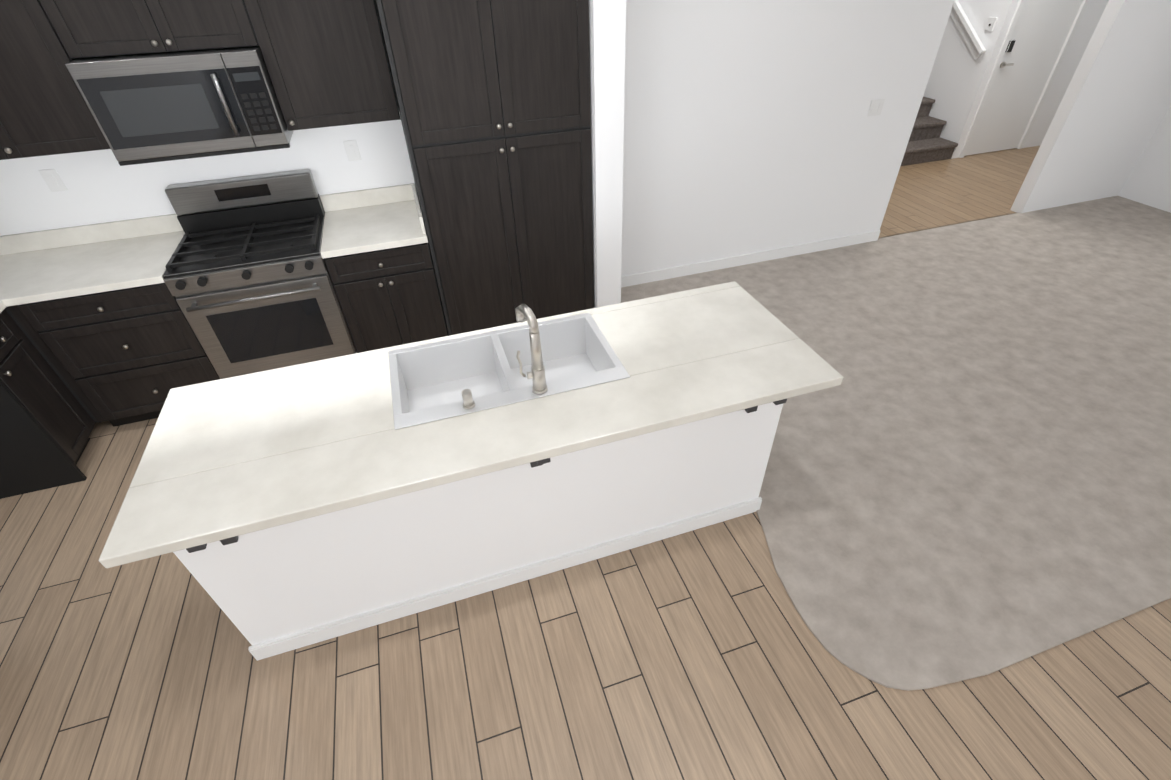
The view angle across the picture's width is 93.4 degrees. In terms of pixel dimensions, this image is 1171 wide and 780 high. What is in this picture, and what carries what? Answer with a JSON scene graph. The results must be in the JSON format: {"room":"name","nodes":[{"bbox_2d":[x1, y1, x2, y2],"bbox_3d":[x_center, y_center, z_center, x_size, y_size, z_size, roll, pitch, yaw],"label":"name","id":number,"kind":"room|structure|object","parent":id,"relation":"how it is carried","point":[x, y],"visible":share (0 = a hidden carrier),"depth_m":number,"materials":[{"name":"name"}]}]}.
{"room":"kitchen","nodes":[
{"label":"kitchen","id":0,"kind":"room"},
{"bbox_2d":[0,214,1170,779],"bbox_3d":[2.253,1.511,1.607,9.850,0.050,8.430,-13,40,-13],"label":"floor","id":1,"kind":"structure","parent":0,"point":[700,654],"depth_m":2.12,"materials":[{"name":"brown wood"}]},
{"bbox_2d":[0,380,86,498],"bbox_3d":[-2.875,-0.055,1.846,0.672,2.328,1.127,-13,40,-13],"label":"tall cabinet","id":2,"kind":"object","parent":1,"relation":"on","point":[34,457],"visible":1,"depth_m":2.84,"materials":[{"name":"black wood"}]},
{"bbox_2d":[0,309,94,464],"bbox_3d":[-3.080,0.092,2.808,0.651,0.893,0.351,-13,40,-13],"label":"base cabinet","id":3,"kind":"object","parent":1,"relation":"on","point":[31,380],"visible":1,"depth_m":2.85,"materials":[{"name":"black wood"}]},
{"bbox_2d":[0,295,7,312],"bbox_3d":[-3.081,-0.295,2.464,0.660,0.138,0.300,-13,40,-13],"label":"countertop","id":4,"kind":"structure","parent":3,"relation":"on","point":[3,302],"depth_m":2.68,"materials":[{"name":"stone"}]},
{"bbox_2d":[5,283,219,426],"bbox_3d":[-2.896,-0.251,3.222,1.332,0.893,0.651,-13,40,-13],"label":"base cabinet","id":5,"kind":"object","parent":1,"relation":"on","point":[124,356],"visible":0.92,"depth_m":3.00,"materials":[{"name":"black wood"}]},
{"bbox_2d":[0,214,184,305],"bbox_3d":[-2.909,-0.651,2.893,1.333,0.138,0.655,-13,40,-13],"label":"countertop","id":6,"kind":"structure","parent":5,"relation":"on","point":[46,265],"depth_m":3.02,"materials":[{"name":"stone"}]},
{"bbox_2d":[162,169,356,378],"bbox_3d":[-1.891,-0.577,3.338,0.766,1.196,0.699,-13,40,-13],"label":"range","id":7,"kind":"object","parent":1,"relation":"on","point":[247,280],"visible":0.83,"depth_m":3.15,"materials":[{"name":"silver metal"}]},
{"bbox_2d":[324,243,447,352],"bbox_3d":[-1.257,-0.620,3.608,0.572,0.893,0.651,-13,40,-13],"label":"base cabinet","id":8,"kind":"object","parent":1,"relation":"on","point":[390,297],"visible":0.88,"depth_m":3.30,"materials":[{"name":"black wood"}]},
{"bbox_2d":[320,183,427,258],"bbox_3d":[-1.273,-1.024,3.286,0.573,0.138,0.638,-13,40,-13],"label":"countertop","id":9,"kind":"structure","parent":8,"relation":"on","point":[367,220],"depth_m":3.32,"materials":[{"name":"stone"}]},
{"bbox_2d":[173,402,782,660],"bbox_3d":[-0.335,0.318,2.420,2.298,0.896,0.604,-13,40,-13],"label":"kitchen island","id":10,"kind":"object","parent":1,"relation":"on","point":[277,590],"visible":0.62,"depth_m":2.21,"materials":[{"name":"white paint"}]},
{"bbox_2d":[99,281,842,567],"bbox_3d":[-0.308,-0.012,2.080,2.407,0.040,0.793,-13,40,-13],"label":"island countertop","id":11,"kind":"structure","parent":10,"relation":"on","point":[225,458],"depth_m":1.91,"materials":[{"name":"stone"}]},
{"bbox_2d":[461,389,474,408],"bbox_3d":[-0.414,0.030,1.940,0.043,0.062,0.044,-13,40,-13],"label":"sink air gap","id":12,"kind":"object","parent":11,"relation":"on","point":[468,402],"visible":1,"depth_m":1.93,"materials":[{"name":"silver metal"}]},
{"bbox_2d":[388,313,629,429],"bbox_3d":[-0.314,-0.029,2.214,0.860,0.196,0.490,-13,40,-13],"label":"sink basin","id":13,"kind":"object","parent":11,"relation":"in","point":[430,382],"visible":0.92,"depth_m":2.32,"materials":[{"name":"white porcelain"}]},
{"bbox_2d":[515,304,547,394],"bbox_3d":[-0.208,-0.154,1.953,0.099,0.321,0.166,-13,40,-13],"label":"kitchen faucet","id":14,"kind":"object","parent":11,"relation":"on","point":[524,313],"visible":1,"depth_m":1.91,"materials":[{"name":"silver metal"}]},
{"bbox_2d":[530,458,550,467],"bbox_3d":[-0.161,0.249,1.935,0.045,0.185,0.170,-13,40,-13],"label":"bracket","id":15,"kind":"object","parent":10,"relation":"attached to","point":[539,463],"visible":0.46,"depth_m":1.82,"materials":[{"name":"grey metal"}]},
{"bbox_2d":[375,0,593,335],"bbox_3d":[-0.545,-1.331,3.319,1.052,2.325,0.672,-13,40,-13],"label":"pantry cabinet","id":16,"kind":"object","parent":1,"relation":"on","point":[493,100],"visible":0.81,"depth_m":2.99,"materials":[{"name":"black wood"}]},
{"bbox_2d":[621,196,1170,690],"bbox_3d":[3.337,-0.429,3.892,5.934,0.011,3.340,-13,40,-13],"label":"carpet floor","id":17,"kind":"structure","parent":1,"relation":"on","point":[967,474],"depth_m":3.07,"materials":[{"name":"grey carpet"}]},
{"bbox_2d":[0,0,1170,275],"bbox_3d":[0.970,-2.113,3.860,9.770,2.780,0.120,-13,40,-13],"label":"wall","id":18,"kind":"structure","parent":0,"point":[750,126],"depth_m":4.04,"materials":[{"name":"white paint"}]},
{"bbox_2d":[38,169,67,191],"bbox_3d":[-2.863,-1.127,2.966,0.075,0.115,0.010,-13,40,-13],"label":"electrical outlet plate","id":19,"kind":"object","parent":18,"relation":"attached to","point":[53,180],"visible":1,"depth_m":2.96,"materials":[{"name":"white plastic"}]},
{"bbox_2d":[0,0,110,159],"bbox_3d":[-2.789,-1.485,2.493,0.897,0.769,0.330,-13,40,-13],"label":"upper cabinet","id":20,"kind":"object","parent":18,"relation":"attached to","point":[43,111],"depth_m":2.51,"materials":[{"name":"black wood"}]},
{"bbox_2d":[40,0,259,60],"bbox_3d":[-1.996,-1.813,2.559,0.782,0.384,0.330,-13,40,-13],"label":"upper cabinet","id":21,"kind":"object","parent":18,"relation":"attached to","point":[88,28],"depth_m":2.49,"materials":[{"name":"black wood"}]},
{"bbox_2d":[65,46,293,165],"bbox_3d":[-1.965,-1.451,2.774,0.772,0.435,0.457,-13,40,-13],"label":"microwave","id":22,"kind":"object","parent":21,"relation":"attached to","point":[159,107],"visible":1,"depth_m":2.62,"materials":[{"name":"silver metal"}]},
{"bbox_2d":[248,0,400,130],"bbox_3d":[-1.345,-1.810,2.833,0.577,0.769,0.330,-13,40,-13],"label":"upper cabinet","id":23,"kind":"object","parent":18,"relation":"attached to","point":[326,63],"depth_m":2.77,"materials":[{"name":"black wood"}]},
{"bbox_2d":[343,140,360,160],"bbox_3d":[-1.405,-1.441,3.321,0.075,0.115,0.010,-13,40,-13],"label":"electrical outlet plate","id":24,"kind":"object","parent":18,"relation":"attached to","point":[352,150],"visible":1,"depth_m":3.32,"materials":[{"name":"white plastic"}]},
{"bbox_2d":[621,230,879,287],"bbox_3d":[1.384,-0.902,4.466,2.940,0.093,0.678,-13,40,-13],"label":"baseboard","id":25,"kind":"structure","parent":18,"relation":"attached to","point":[705,266],"depth_m":4.73,"materials":[{"name":"white wood"}]},
{"bbox_2d":[867,99,884,115],"bbox_3d":[2.240,-2.175,4.250,0.120,0.115,0.010,-13,40,-13],"label":"light switch","id":26,"kind":"object","parent":18,"relation":"attached to","point":[876,107],"visible":1,"depth_m":4.25,"materials":[{"name":"white plastic"}]},
{"bbox_2d":[589,0,625,307],"bbox_3d":[0.032,-1.641,3.319,0.170,2.779,0.663,-13,40,-13],"label":"wall","id":27,"kind":"structure","parent":0,"point":[607,26],"depth_m":3.10,"materials":[{"name":"white paint"}]},
{"bbox_2d":[878,145,1040,237],"bbox_3d":[3.623,-3.574,7.783,5.300,0.050,5.999,-13,40,-13],"label":"floor","id":28,"kind":"structure","parent":0,"point":[946,192],"depth_m":6.02,"materials":[{"name":"brown wood"}]},
{"bbox_2d":[901,97,957,165],"bbox_3d":[3.219,-4.848,7.516,1.356,2.278,4.230,-13,40,-13],"label":"carpeted stairs","id":29,"kind":"structure","parent":28,"relation":"on","point":[926,143],"depth_m":6.76,"materials":[{"name":"carpet"}]},
{"bbox_2d":[923,0,1018,158],"bbox_3d":[3.874,-5.508,7.414,0.100,3.400,4.400,-13,40,-13],"label":"wall","id":30,"kind":"structure","parent":0,"point":[957,81],"depth_m":6.50,"materials":[{"name":"white paint"}]},
{"bbox_2d":[950,0,985,59],"bbox_3d":[3.996,-5.369,6.637,0.072,2.071,2.878,-13,40,-13],"label":"stair handrail","id":31,"kind":"object","parent":30,"relation":"attached to","point":[972,40],"visible":0.8,"depth_m":6.30,"materials":[{"name":"white wood"}]},
{"bbox_2d":[984,17,997,30],"bbox_3d":[4.459,-4.028,6.068,0.024,0.120,0.100,-13,40,-13],"label":"light switch","id":32,"kind":"object","parent":30,"relation":"attached to","point":[990,24],"visible":1,"depth_m":6.06,"materials":[{"name":"white plastic"}]},
{"bbox_2d":[959,0,1108,154],"bbox_3d":[5.548,-4.462,6.065,2.030,3.400,0.120,-13,40,-13],"label":"wall","id":33,"kind":"structure","parent":0,"point":[1094,10],"depth_m":6.58,"materials":[{"name":"white paint"}]},
{"bbox_2d":[959,0,1089,157],"bbox_3d":[5.082,-4.040,6.169,1.006,2.636,0.140,-13,40,-13],"label":"entry door","id":34,"kind":"structure","parent":33,"relation":"in","point":[1036,44],"depth_m":6.43,"materials":[{"name":"white wood"}]},
{"bbox_2d":[1118,106,1170,212],"bbox_3d":[6.870,-0.615,1.790,0.120,2.780,8.380,-13,40,-13],"label":"wall","id":35,"kind":"structure","parent":0,"point":[1148,182],"depth_m":5.43,"materials":[{"name":"white paint"}]}
]}

